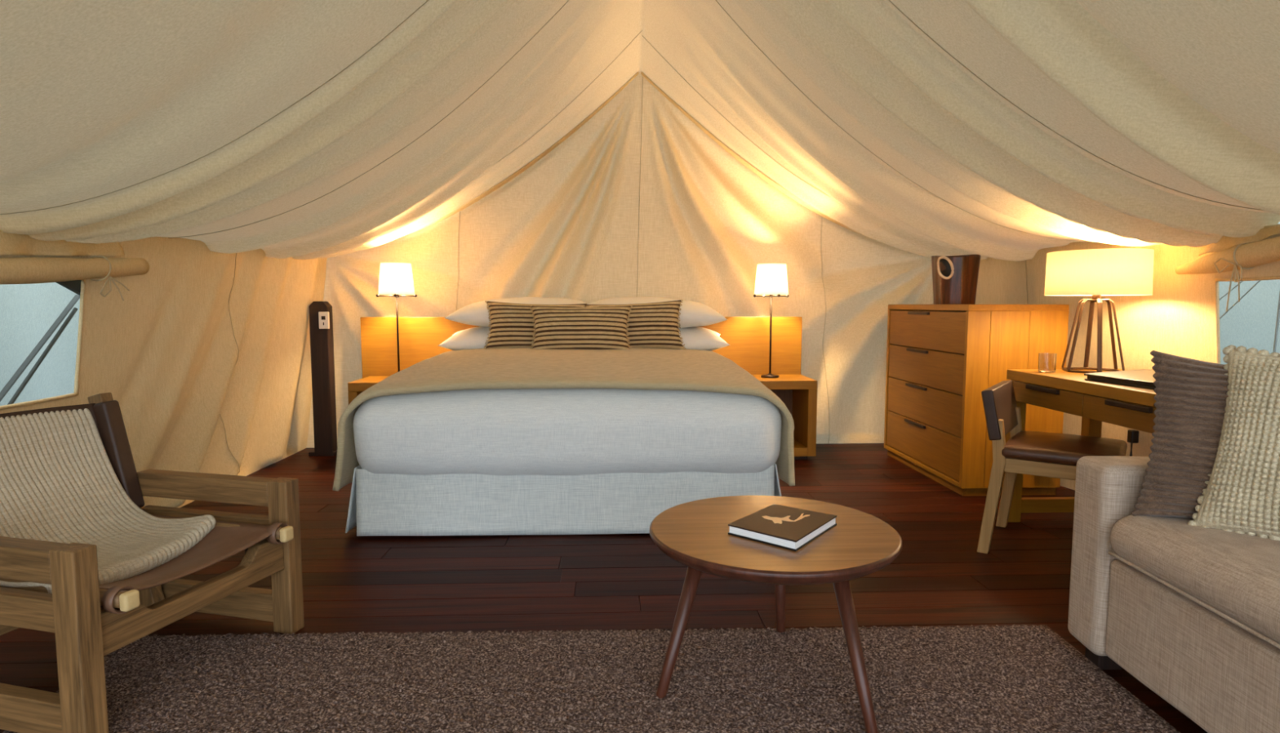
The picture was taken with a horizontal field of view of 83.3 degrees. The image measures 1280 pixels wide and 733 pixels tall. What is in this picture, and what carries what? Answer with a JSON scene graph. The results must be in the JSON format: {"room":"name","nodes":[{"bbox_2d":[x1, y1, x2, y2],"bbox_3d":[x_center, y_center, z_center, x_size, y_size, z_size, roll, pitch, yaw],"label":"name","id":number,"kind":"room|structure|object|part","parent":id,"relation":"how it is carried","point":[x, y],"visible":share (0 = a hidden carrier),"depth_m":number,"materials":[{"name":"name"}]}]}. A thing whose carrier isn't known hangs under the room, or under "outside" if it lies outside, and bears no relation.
{"room":"tent interior","nodes":[
{"label":"tent interior","id":0,"kind":"room"},
{"bbox_2d":[0,282,79,405],"bbox_3d":[-3.485,-0.295,2.594,0.988,2.900,7.500,0,5,-2],"label":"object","id":1,"kind":"object","parent":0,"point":[27,311],"visible":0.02,"depth_m":4.38,"materials":[{"name":"fabric"}]},
{"bbox_2d":[0,236,327,507],"bbox_3d":[-2.348,0.175,2.058,0.316,1.495,6.860,0,5,-2],"label":"wall","id":2,"kind":"structure","parent":0,"point":[205,358],"depth_m":3.97,"materials":[{"name":"fabric"}]},
{"bbox_2d":[0,279,85,409],"bbox_3d":[-2.333,-0.078,2.329,0.078,0.535,1.458,0,5,-2],"label":"window","id":3,"kind":"structure","parent":2,"relation":"in","point":[77,286],"depth_m":3.02,"materials":[{"name":"fabric"}]},
{"bbox_2d":[0,230,149,301],"bbox_3d":[-2.238,-0.383,2.342,0.119,0.331,1.913,0,5,-2],"label":"flap","id":4,"kind":"object","parent":2,"relation":"attached to","point":[16,270],"visible":0.81,"depth_m":2.79,"materials":[{"name":"fabric"}]},
{"bbox_2d":[0,443,1207,732],"bbox_3d":[0.107,1.048,2.382,5.603,0.300,7.153,0,5,-2],"label":"floor","id":5,"kind":"structure","parent":0,"point":[352,583],"depth_m":2.88,"materials":[{"name":"brown wood"}]},
{"bbox_2d":[0,392,304,732],"bbox_3d":[-1.594,0.518,2.160,0.826,0.794,0.754,1,5,15],"label":"chair","id":6,"kind":"object","parent":5,"relation":"on","point":[133,608],"visible":0.79,"depth_m":2.02,"materials":[{"name":"brown wood"}]},
{"bbox_3d":[-1.669,0.600,1.826,0.555,0.080,0.040,1,5,15],"label":"rail","id":7,"kind":"part","parent":6,"relation":"part of","materials":[{"name":"brown wood"}]},
{"bbox_3d":[-1.698,0.865,1.857,0.615,0.095,0.044,1,5,15],"label":"rail","id":8,"kind":"part","parent":6,"relation":"part of","materials":[{"name":"brown wood"}]},
{"bbox_3d":[-1.690,0.473,1.824,0.600,0.082,0.062,1,5,15],"label":"armrest","id":9,"kind":"part","parent":6,"relation":"part of","materials":[{"name":"brown wood"}]},
{"bbox_3d":[-1.592,0.578,1.882,0.635,0.042,0.042,1,5,15],"label":"sling rod","id":10,"kind":"part","parent":6,"relation":"part of","materials":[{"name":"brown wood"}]},
{"bbox_3d":[-1.364,0.692,1.754,0.075,0.518,0.060,1,5,15],"label":"leg","id":11,"kind":"part","parent":6,"relation":"part of","materials":[{"name":"brown wood"}]},
{"bbox_2d":[0,408,215,593],"bbox_3d":[-1.756,0.385,2.167,0.678,0.453,0.548,1,5,15],"label":"cover","id":12,"kind":"object","parent":6,"relation":"on","point":[59,482],"visible":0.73,"depth_m":2.27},
{"bbox_3d":[-1.780,0.488,2.505,0.251,0.794,0.044,1,5,15],"label":"post","id":13,"kind":"part","parent":6,"relation":"part of","materials":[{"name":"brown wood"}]},
{"bbox_3d":[-1.277,0.641,2.085,0.040,0.113,0.630,1,5,15],"label":"rail","id":14,"kind":"part","parent":6,"relation":"part of","materials":[{"name":"brown wood"}]},
{"bbox_3d":[-1.494,0.542,2.491,0.555,0.080,0.040,1,5,15],"label":"rail","id":15,"kind":"part","parent":6,"relation":"part of","materials":[{"name":"brown wood"}]},
{"bbox_3d":[-1.515,0.416,2.489,0.600,0.082,0.062,1,5,15],"label":"armrest","id":16,"kind":"part","parent":6,"relation":"part of","materials":[{"name":"brown wood"}]},
{"bbox_3d":[-1.523,0.808,2.522,0.615,0.095,0.044,1,5,15],"label":"rail","id":17,"kind":"part","parent":6,"relation":"part of","materials":[{"name":"brown wood"}]},
{"bbox_3d":[-1.455,0.533,2.402,0.635,0.042,0.042,1,5,15],"label":"sling rod","id":18,"kind":"part","parent":6,"relation":"part of","materials":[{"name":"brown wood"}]},
{"bbox_3d":[-1.190,0.634,2.419,0.075,0.518,0.060,1,5,15],"label":"leg","id":19,"kind":"part","parent":6,"relation":"part of","materials":[{"name":"brown wood"}]},
{"bbox_2d":[308,301,337,456],"bbox_3d":[-2.310,0.089,5.232,0.190,1.120,0.130,0,5,-2],"label":"timber post","id":20,"kind":"object","parent":5,"relation":"on","point":[322,343],"visible":0.86,"depth_m":5.18,"materials":[{"name":"brown wood"}]},
{"bbox_2d":[318,311,329,328],"bbox_3d":[-2.247,-0.328,5.120,0.068,0.120,0.025,0,5,-2],"label":"thermostat","id":21,"kind":"object","parent":20,"relation":"attached to","point":[323,317],"visible":1,"depth_m":5.11,"materials":[{"name":"white plastic"}]},
{"bbox_2d":[347,376,388,404],"bbox_3d":[-1.716,0.372,5.163,0.570,0.567,0.455,0,5,-2],"label":"nightstand","id":22,"kind":"object","parent":5,"relation":"on","point":[355,388],"visible":0.14,"depth_m":4.91,"materials":[{"name":"brown wood"}]},
{"bbox_3d":[-1.969,0.389,5.154,0.062,0.475,0.455,0,5,-2],"label":"panel","id":23,"kind":"part","parent":22,"relation":"part of","materials":[{"name":"brown wood"}]},
{"bbox_2d":[376,262,417,372],"bbox_3d":[-1.726,-0.321,5.125,0.246,0.820,0.246,3,6,30],"label":"bedside lamp","id":24,"kind":"object","parent":22,"relation":"on","point":[396,279],"visible":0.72,"depth_m":5.01,"materials":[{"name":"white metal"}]},
{"bbox_3d":[-1.726,-0.620,5.099,0.246,0.220,0.246,0,5,-2],"label":"lamp shade","id":25,"kind":"part","parent":24,"relation":"part of","materials":[{"name":"white fabric"}]},
{"bbox_3d":[-1.726,-0.221,5.134,0.015,0.580,0.014,0,5,-2],"label":"stem","id":26,"kind":"part","parent":24,"relation":"part of","materials":[{"name":"brown metal"}]},
{"bbox_2d":[345,463,781,536],"bbox_3d":[-0.384,0.403,4.407,2.108,0.624,2.064,0,5,-2],"label":"bed","id":27,"kind":"object","parent":5,"relation":"on","point":[615,503],"visible":0.32,"depth_m":3.41,"materials":[{"name":"fabric"}]},
{"bbox_3d":[-1.408,0.547,4.397,0.059,0.311,2.010,0,5,-2],"label":"skirt panel","id":28,"kind":"part","parent":27,"relation":"part of","materials":[{"name":"fabric"}]},
{"bbox_2d":[352,388,781,475],"bbox_3d":[-0.374,0.211,4.363,2.047,0.507,2.095,0,5,-2],"label":"mattress","id":29,"kind":"object","parent":27,"relation":"on","point":[555,432],"visible":0.64,"depth_m":3.35,"materials":[{"name":"white fabric"}]},
{"bbox_2d":[437,326,490,350],"bbox_3d":[-0.863,-0.190,5.061,1.000,0.211,0.497,0,5,-3],"label":"bed pillow","id":30,"kind":"object","parent":29,"relation":"on","point":[474,337],"visible":0.23,"depth_m":4.83,"materials":[{"name":"fabric"}]},
{"bbox_2d":[444,297,588,327],"bbox_3d":[-0.808,-0.381,5.047,1.001,0.214,0.497,0,5,0],"label":"bed pillow","id":31,"kind":"object","parent":30,"relation":"on","point":[477,313],"visible":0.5,"depth_m":4.87,"materials":[{"name":"fabric"}]},
{"bbox_2d":[332,347,795,491],"bbox_3d":[-0.380,0.216,4.159,2.176,0.586,1.643,0,5,-2],"label":"throw","id":32,"kind":"object","parent":29,"relation":"on","point":[504,368],"visible":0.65,"depth_m":3.50,"materials":[{"name":"beige fabric"}]},
{"bbox_2d":[484,301,586,349],"bbox_3d":[-0.693,-0.263,4.801,0.689,0.349,0.200,-1,5,-7],"label":"striped cushion","id":33,"kind":"object","parent":32,"relation":"on","point":[512,326],"visible":0.43,"depth_m":4.72,"materials":[{"name":"beige fabric"}]},
{"bbox_2d":[529,304,632,349],"bbox_3d":[-0.381,-0.233,4.651,0.678,0.331,0.206,0,5,0],"label":"striped cushion","id":34,"kind":"object","parent":32,"relation":"on","point":[556,327],"visible":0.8,"depth_m":4.59,"materials":[{"name":"beige fabric"}]},
{"bbox_2d":[585,299,685,349],"bbox_3d":[-0.044,-0.266,4.828,0.703,0.362,0.198,0,5,2],"label":"striped cushion","id":35,"kind":"object","parent":32,"relation":"on","point":[651,325],"visible":0.55,"depth_m":4.76,"materials":[{"name":"beige fabric"}]},
{"bbox_2d":[678,326,729,351],"bbox_3d":[0.106,-0.194,5.101,1.000,0.211,0.497,0,5,-1],"label":"bed pillow","id":36,"kind":"object","parent":29,"relation":"on","point":[698,338],"visible":0.22,"depth_m":4.89,"materials":[{"name":"fabric"}]},
{"bbox_2d":[588,297,727,328],"bbox_3d":[0.091,-0.381,5.084,0.981,0.217,0.497,0,5,-4],"label":"bed pillow","id":37,"kind":"object","parent":36,"relation":"on","point":[693,314],"visible":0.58,"depth_m":4.91,"materials":[{"name":"fabric"}]},
{"bbox_3d":[0.639,0.540,4.480,0.059,0.311,2.010,0,5,-2],"label":"skirt panel","id":38,"kind":"part","parent":27,"relation":"part of","materials":[{"name":"fabric"}]},
{"bbox_2d":[360,316,802,377],"bbox_3d":[-0.421,0.117,5.460,3.305,0.984,0.045,0,5,-2],"label":"headboard","id":39,"kind":"object","parent":5,"relation":"on","point":[748,338],"visible":0.14,"depth_m":5.37,"materials":[{"name":"brown wood"}]},
{"bbox_3d":[-1.623,0.121,5.411,0.900,0.984,0.045,0,5,-2],"label":"board panel","id":40,"kind":"part","parent":39,"relation":"part of","materials":[{"name":"brown wood"}]},
{"bbox_3d":[0.779,0.113,5.509,0.903,0.984,0.045,0,5,-2],"label":"board panel","id":41,"kind":"part","parent":39,"relation":"part of","materials":[{"name":"brown wood"}]},
{"bbox_2d":[1,624,1180,732],"bbox_3d":[-0.114,0.973,1.411,3.086,0.016,2.092,0,5,-2],"label":"area rug","id":42,"kind":"object","parent":5,"relation":"on","point":[1020,678],"visible":0.95,"depth_m":2.08,"materials":[{"name":"carpet"}]},
{"bbox_2d":[648,495,902,732],"bbox_3d":[0.380,0.693,2.090,0.706,0.463,0.706,0,5,-2],"label":"coffee table","id":43,"kind":"object","parent":42,"relation":"on","point":[694,534],"visible":0.82,"depth_m":1.92,"materials":[{"name":"brown wood"}]},
{"bbox_3d":[0.115,0.721,2.011,0.149,0.421,0.044,-1,5,-14],"label":"leg","id":44,"kind":"part","parent":43,"relation":"part of","materials":[{"name":"brown wood"}]},
{"bbox_3d":[0.450,0.693,2.336,0.044,0.421,0.140,1,5,13],"label":"leg","id":45,"kind":"part","parent":43,"relation":"part of","materials":[{"name":"brown wood"}]},
{"bbox_2d":[728,503,836,551],"bbox_3d":[0.404,0.450,2.040,0.212,0.029,0.279,4,6,37],"label":"book","id":46,"kind":"object","parent":43,"relation":"on","point":[790,528],"visible":1,"depth_m":2.00,"materials":[{"name":"paper"}]},
{"bbox_3d":[0.548,0.734,1.852,0.044,0.422,0.156,-3,6,-32],"label":"leg","id":47,"kind":"part","parent":43,"relation":"part of","materials":[{"name":"brown wood"}]},
{"bbox_2d":[751,374,817,459],"bbox_3d":[0.947,0.363,5.272,0.570,0.567,0.455,0,5,-2],"label":"nightstand","id":48,"kind":"object","parent":5,"relation":"on","point":[798,393],"visible":0.45,"depth_m":5.08,"materials":[{"name":"brown wood"}]},
{"bbox_2d":[753,263,789,377],"bbox_3d":[0.951,-0.330,5.234,0.246,0.820,0.246,3,6,30],"label":"bedside lamp","id":49,"kind":"object","parent":48,"relation":"on","point":[771,279],"visible":1,"depth_m":5.12,"materials":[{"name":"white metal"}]},
{"bbox_3d":[0.951,-0.231,5.243,0.015,0.580,0.014,0,5,-2],"label":"stem","id":50,"kind":"part","parent":49,"relation":"part of","materials":[{"name":"brown metal"}]},
{"bbox_3d":[0.951,-0.629,5.208,0.246,0.220,0.246,0,5,-2],"label":"lamp shade","id":51,"kind":"part","parent":49,"relation":"part of","materials":[{"name":"white fabric"}]},
{"bbox_3d":[0.938,0.330,5.487,0.446,0.415,0.020,0,5,-2],"label":"panel","id":52,"kind":"part","parent":48,"relation":"part of","materials":[{"name":"brown wood"}]},
{"bbox_3d":[0.947,0.585,5.291,0.446,0.060,0.455,0,5,-2],"label":"panel","id":53,"kind":"part","parent":48,"relation":"part of","materials":[{"name":"brown wood"}]},
{"bbox_3d":[1.201,0.378,5.283,0.062,0.475,0.455,0,5,-2],"label":"panel","id":54,"kind":"part","parent":48,"relation":"part of","materials":[{"name":"brown wood"}]},
{"bbox_2d":[884,304,1069,496],"bbox_3d":[2.096,0.149,4.667,0.588,1.098,1.175,0,5,-2],"label":"dresser","id":55,"kind":"object","parent":5,"relation":"on","point":[940,358],"visible":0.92,"depth_m":4.16,"materials":[{"name":"brown wood"}]},
{"bbox_3d":[2.078,0.092,5.238,0.578,1.012,0.028,0,5,-2],"label":"panel","id":56,"kind":"part","parent":55,"relation":"part of","materials":[{"name":"brown wood"}]},
{"bbox_3d":[1.811,0.375,4.741,0.022,0.018,0.300,0,5,-2],"label":"handle","id":57,"kind":"part","parent":55,"relation":"part of","materials":[{"name":"black metal"}]},
{"bbox_3d":[1.811,0.132,4.720,0.022,0.018,0.300,0,5,-2],"label":"handle","id":58,"kind":"part","parent":55,"relation":"part of","materials":[{"name":"black metal"}]},
{"bbox_3d":[1.811,-0.102,4.699,0.022,0.018,0.300,0,5,-2],"label":"handle","id":59,"kind":"part","parent":55,"relation":"part of","materials":[{"name":"black metal"}]},
{"bbox_3d":[1.811,-0.346,4.678,0.022,0.018,0.300,0,5,-2],"label":"handle","id":60,"kind":"part","parent":55,"relation":"part of","materials":[{"name":"black metal"}]},
{"bbox_3d":[2.091,0.633,4.709,0.558,0.025,1.119,0,5,-2],"label":"panel","id":61,"kind":"part","parent":55,"relation":"part of","materials":[{"name":"brown wood"}]},
{"bbox_3d":[2.040,0.490,4.695,0.444,0.249,1.111,0,5,-2],"label":"drawer","id":62,"kind":"part","parent":55,"relation":"part of","materials":[{"name":"brown wood"}]},
{"bbox_3d":[2.040,0.241,4.673,0.444,0.238,1.111,0,5,-2],"label":"drawer","id":63,"kind":"part","parent":55,"relation":"part of","materials":[{"name":"brown wood"}]},
{"bbox_3d":[2.040,0.003,4.652,0.444,0.229,1.111,0,5,-2],"label":"drawer","id":64,"kind":"part","parent":55,"relation":"part of","materials":[{"name":"brown wood"}]},
{"bbox_3d":[2.040,-0.236,4.632,0.444,0.239,1.111,0,5,-2],"label":"drawer","id":65,"kind":"part","parent":55,"relation":"part of","materials":[{"name":"brown wood"}]},
{"bbox_2d":[931,253,980,304],"bbox_3d":[2.040,-0.562,4.669,0.292,0.318,0.296,3,6,27],"label":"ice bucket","id":66,"kind":"object","parent":55,"relation":"on","point":[954,277],"visible":0.99,"depth_m":4.57,"materials":[{"name":"brown wood"}]},
{"bbox_3d":[1.901,0.192,4.087,0.130,1.012,0.028,0,5,-2],"label":"panel","id":67,"kind":"part","parent":55,"relation":"part of","materials":[{"name":"brown wood"}]},
{"bbox_3d":[2.079,0.191,4.094,0.223,1.012,0.028,0,5,-2],"label":"panel","id":68,"kind":"part","parent":55,"relation":"part of","materials":[{"name":"brown wood"}]},
{"bbox_3d":[2.303,0.190,4.103,0.221,1.012,0.028,0,5,-2],"label":"panel","id":69,"kind":"part","parent":55,"relation":"part of","materials":[{"name":"brown wood"}]},
{"bbox_2d":[977,380,1127,553],"bbox_3d":[1.852,0.458,3.227,0.527,0.729,0.520,4,6,36],"label":"desk chair","id":70,"kind":"object","parent":5,"relation":"on","point":[1043,454],"visible":0.83,"depth_m":3.13,"materials":[{"name":"brown wood"}]},
{"bbox_3d":[1.550,0.529,3.166,0.100,0.600,0.040,4,6,35],"label":"leg","id":71,"kind":"part","parent":70,"relation":"part of","materials":[{"name":"brown wood"}]},
{"bbox_3d":[1.673,0.194,3.333,0.086,0.221,0.520,4,6,35],"label":"backrest","id":72,"kind":"part","parent":70,"relation":"part of","materials":[{"name":"leather"}]},
{"bbox_3d":[1.819,0.496,3.538,0.100,0.600,0.040,4,6,35],"label":"leg","id":73,"kind":"part","parent":70,"relation":"part of","materials":[{"name":"brown wood"}]},
{"bbox_3d":[1.730,0.435,3.030,0.350,0.060,0.026,4,6,35],"label":"rail","id":74,"kind":"part","parent":70,"relation":"part of","materials":[{"name":"brown wood"}]},
{"bbox_3d":[1.885,0.355,3.194,0.445,0.070,0.510,4,6,35],"label":"seat","id":75,"kind":"part","parent":70,"relation":"part of","materials":[{"name":"leather"}]},
{"bbox_2d":[1003,368,1156,522],"bbox_3d":[2.169,0.455,3.024,0.602,0.772,1.325,0,5,-2],"label":"writing desk","id":76,"kind":"object","parent":5,"relation":"on","point":[1096,402],"visible":0.38,"depth_m":3.21,"materials":[{"name":"brown wood"}]},
{"bbox_3d":[1.892,0.476,3.645,0.066,0.621,0.062,0,5,-2],"label":"leg","id":77,"kind":"part","parent":76,"relation":"part of","materials":[{"name":"brown wood"}]},
{"bbox_3d":[1.866,0.105,3.336,0.024,0.020,0.240,0,5,-2],"label":"handle","id":78,"kind":"part","parent":76,"relation":"part of","materials":[{"name":"black metal"}]},
{"bbox_2d":[1038,352,1057,373],"bbox_3d":[1.965,-0.018,3.475,0.078,0.092,0.078,0,5,-2],"label":"water glass","id":79,"kind":"object","parent":76,"relation":"on","point":[1046,361],"visible":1,"depth_m":3.44,"materials":[{"name":"clear glass"}]},
{"bbox_3d":[2.078,0.141,3.349,0.416,0.097,0.558,0,5,-2],"label":"drawer","id":80,"kind":"part","parent":76,"relation":"part of","materials":[{"name":"brown wood"}]},
{"bbox_3d":[2.286,0.475,3.661,0.066,0.621,0.062,0,5,-2],"label":"leg","id":81,"kind":"part","parent":76,"relation":"part of","materials":[{"name":"brown wood"}]},
{"bbox_2d":[1044,248,1154,373],"bbox_3d":[2.204,-0.263,3.483,0.440,0.577,0.440,-1,5,-10],"label":"desk lamp","id":82,"kind":"object","parent":76,"relation":"on","point":[1095,273],"visible":0.95,"depth_m":3.33,"materials":[{"name":"white fabric"}]},
{"bbox_2d":[1091,294,1100,302],"bbox_3d":[2.204,-0.343,3.477,0.036,0.062,0.036,-1,5,-10],"label":"socket","id":83,"kind":"object","parent":82,"relation":"attached to","point":[1095,297],"depth_m":3.46,"materials":[{"name":"brown metal"}]},
{"bbox_3d":[2.204,-0.447,3.467,0.440,0.208,0.440,-1,5,-10],"label":"lamp shade","id":84,"kind":"part","parent":82,"relation":"part of","materials":[{"name":"white fabric"}]},
{"bbox_3d":[2.104,0.196,2.717,0.416,0.097,0.703,0,5,-2],"label":"drawer","id":85,"kind":"part","parent":76,"relation":"part of","materials":[{"name":"brown wood"}]},
{"bbox_2d":[1084,368,1155,389],"bbox_3d":[2.098,0.051,2.960,0.294,0.044,0.380,-1,5,-8],"label":"leather folder","id":86,"kind":"object","parent":76,"relation":"on","point":[1141,378],"visible":0.5,"depth_m":2.98,"materials":[{"name":"black leather"}]},
{"bbox_3d":[1.889,0.153,2.783,0.024,0.020,0.240,0,5,-2],"label":"handle","id":87,"kind":"part","parent":76,"relation":"part of","materials":[{"name":"black metal"}]},
{"bbox_2d":[1067,456,1279,732],"bbox_3d":[1.762,0.593,1.250,0.915,0.802,2.005,0,5,2],"label":"sofa","id":88,"kind":"object","parent":5,"relation":"on","point":[1192,613],"visible":0.94,"depth_m":1.82,"materials":[{"name":"fabric"}]},
{"bbox_3d":[1.792,0.568,2.167,0.904,0.579,0.173,0,5,2],"label":"armrest","id":89,"kind":"part","parent":88,"relation":"part of","materials":[{"name":"fabric"}]},
{"bbox_2d":[1131,350,1229,518],"bbox_3d":[1.641,0.215,1.923,0.543,0.501,0.221,2,5,25],"label":"cushion","id":90,"kind":"object","parent":88,"relation":"on","point":[1191,397],"visible":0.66,"depth_m":1.94,"materials":[{"name":"fabric"}]},
{"bbox_3d":[1.757,0.774,1.267,0.846,0.295,1.664,0,5,2],"label":"seat","id":91,"kind":"part","parent":88,"relation":"part of","materials":[{"name":"fabric"}]},
{"bbox_2d":[1110,515,1279,644],"bbox_3d":[1.662,0.546,1.250,0.714,0.167,1.651,0,5,2],"label":"seat cushion","id":92,"kind":"object","parent":88,"relation":"on","point":[1230,580],"depth_m":1.73,"materials":[{"name":"fabric"}]},
{"bbox_2d":[1187,344,1279,540],"bbox_3d":[1.657,0.211,1.711,0.243,0.498,0.523,-3,6,-30],"label":"cushion","id":93,"kind":"object","parent":88,"relation":"on","point":[1242,495],"visible":0.98,"depth_m":1.80,"materials":[{"name":"beige fabric"}]},
{"bbox_2d":[306,71,933,448],"bbox_3d":[-0.018,-0.797,5.529,5.099,2.833,0.192,0,5,-1],"label":"wall","id":94,"kind":"structure","parent":0,"point":[638,201],"depth_m":5.50,"materials":[{"name":"fabric"}]},
{"bbox_2d":[0,0,1279,261],"bbox_3d":[0.138,-1.302,2.033,4.930,1.773,6.860,0,5,-2],"label":"ceiling","id":95,"kind":"structure","parent":0,"point":[1005,130],"depth_m":2.80,"materials":[{"name":"fabric"}]},
{"bbox_2d":[974,224,1279,489],"bbox_3d":[2.601,0.158,2.260,0.200,1.495,6.860,0,5,-2],"label":"wall","id":96,"kind":"structure","parent":0,"point":[1178,318],"depth_m":3.68,"materials":[{"name":"fabric"}]},
{"bbox_2d":[1127,429,1138,456],"bbox_3d":[2.500,0.556,3.692,0.162,0.452,0.048,-4,7,-41],"label":"plug","id":97,"kind":"object","parent":96,"relation":"attached to","point":[1132,434],"visible":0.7,"depth_m":3.70,"materials":[{"name":"plastic"}]},
{"bbox_3d":[2.501,0.589,3.677,0.025,0.389,0.141,4,6,39],"label":"cord","id":98,"kind":"part","parent":97,"relation":"part of","materials":[{"name":"plastic"}]},
{"bbox_2d":[1175,226,1279,311],"bbox_3d":[2.476,-0.412,2.709,0.121,0.414,1.162,0,5,-2],"label":"flap","id":99,"kind":"object","parent":96,"relation":"attached to","point":[1246,255],"visible":0.96,"depth_m":2.94,"materials":[{"name":"fabric"}]},
{"label":"outside","id":100,"kind":"structure","parent":0,"visible":0},
{"bbox_3d":[0.000,1.494,0.130,28.000,0.200,28.000,0,5,-2],"label":"ground","id":101,"kind":"structure","parent":100,"visible":0},
{"bbox_2d":[1214,221,1279,364],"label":"window","id":102,"kind":"structure","parent":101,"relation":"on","point":[1251,322],"depth_m":4.29,"materials":[{"name":"fabric"}]},
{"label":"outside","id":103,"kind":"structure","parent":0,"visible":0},
{"bbox_2d":[0,294,79,401],"bbox_3d":[-2.593,0.129,2.913,0.034,0.846,0.805,1,5,6],"label":"strap","id":104,"kind":"object","parent":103,"point":[18,373],"visible":0.95,"depth_m":3.08,"materials":[{"name":"grey fabric"}]},
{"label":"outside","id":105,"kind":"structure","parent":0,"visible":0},
{"bbox_2d":[7,307,77,404],"bbox_3d":[-2.630,0.194,2.978,0.016,0.869,0.698,1,5,11],"label":"strap","id":106,"kind":"object","parent":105,"point":[74,310],"visible":0.91,"depth_m":3.13,"materials":[{"name":"grey fabric"}]},
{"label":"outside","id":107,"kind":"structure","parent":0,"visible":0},
{"bbox_2d":[1218,280,1243,300],"bbox_3d":[2.743,-0.398,3.263,0.006,0.234,0.386,0,5,5],"label":"strap","id":108,"kind":"object","parent":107,"point":[1237,285],"visible":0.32,"depth_m":3.35,"materials":[{"name":"grey fabric"}]},
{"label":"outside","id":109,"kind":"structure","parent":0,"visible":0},
{"bbox_2d":[1219,280,1261,319],"bbox_3d":[2.741,-0.287,3.317,0.006,0.244,0.337,1,5,6],"label":"strap","id":110,"kind":"object","parent":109,"point":[1258,282],"visible":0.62,"depth_m":3.27,"materials":[{"name":"grey fabric"}]},
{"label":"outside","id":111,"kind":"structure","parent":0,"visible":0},
{"bbox_2d":[1272,291,1279,352],"bbox_3d":[2.760,-0.195,3.115,0.010,0.452,0.122,4,6,35],"label":"strap","id":112,"kind":"object","parent":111,"point":[1278,306],"visible":0.68,"depth_m":3.12,"materials":[{"name":"grey fabric"}]}
]}

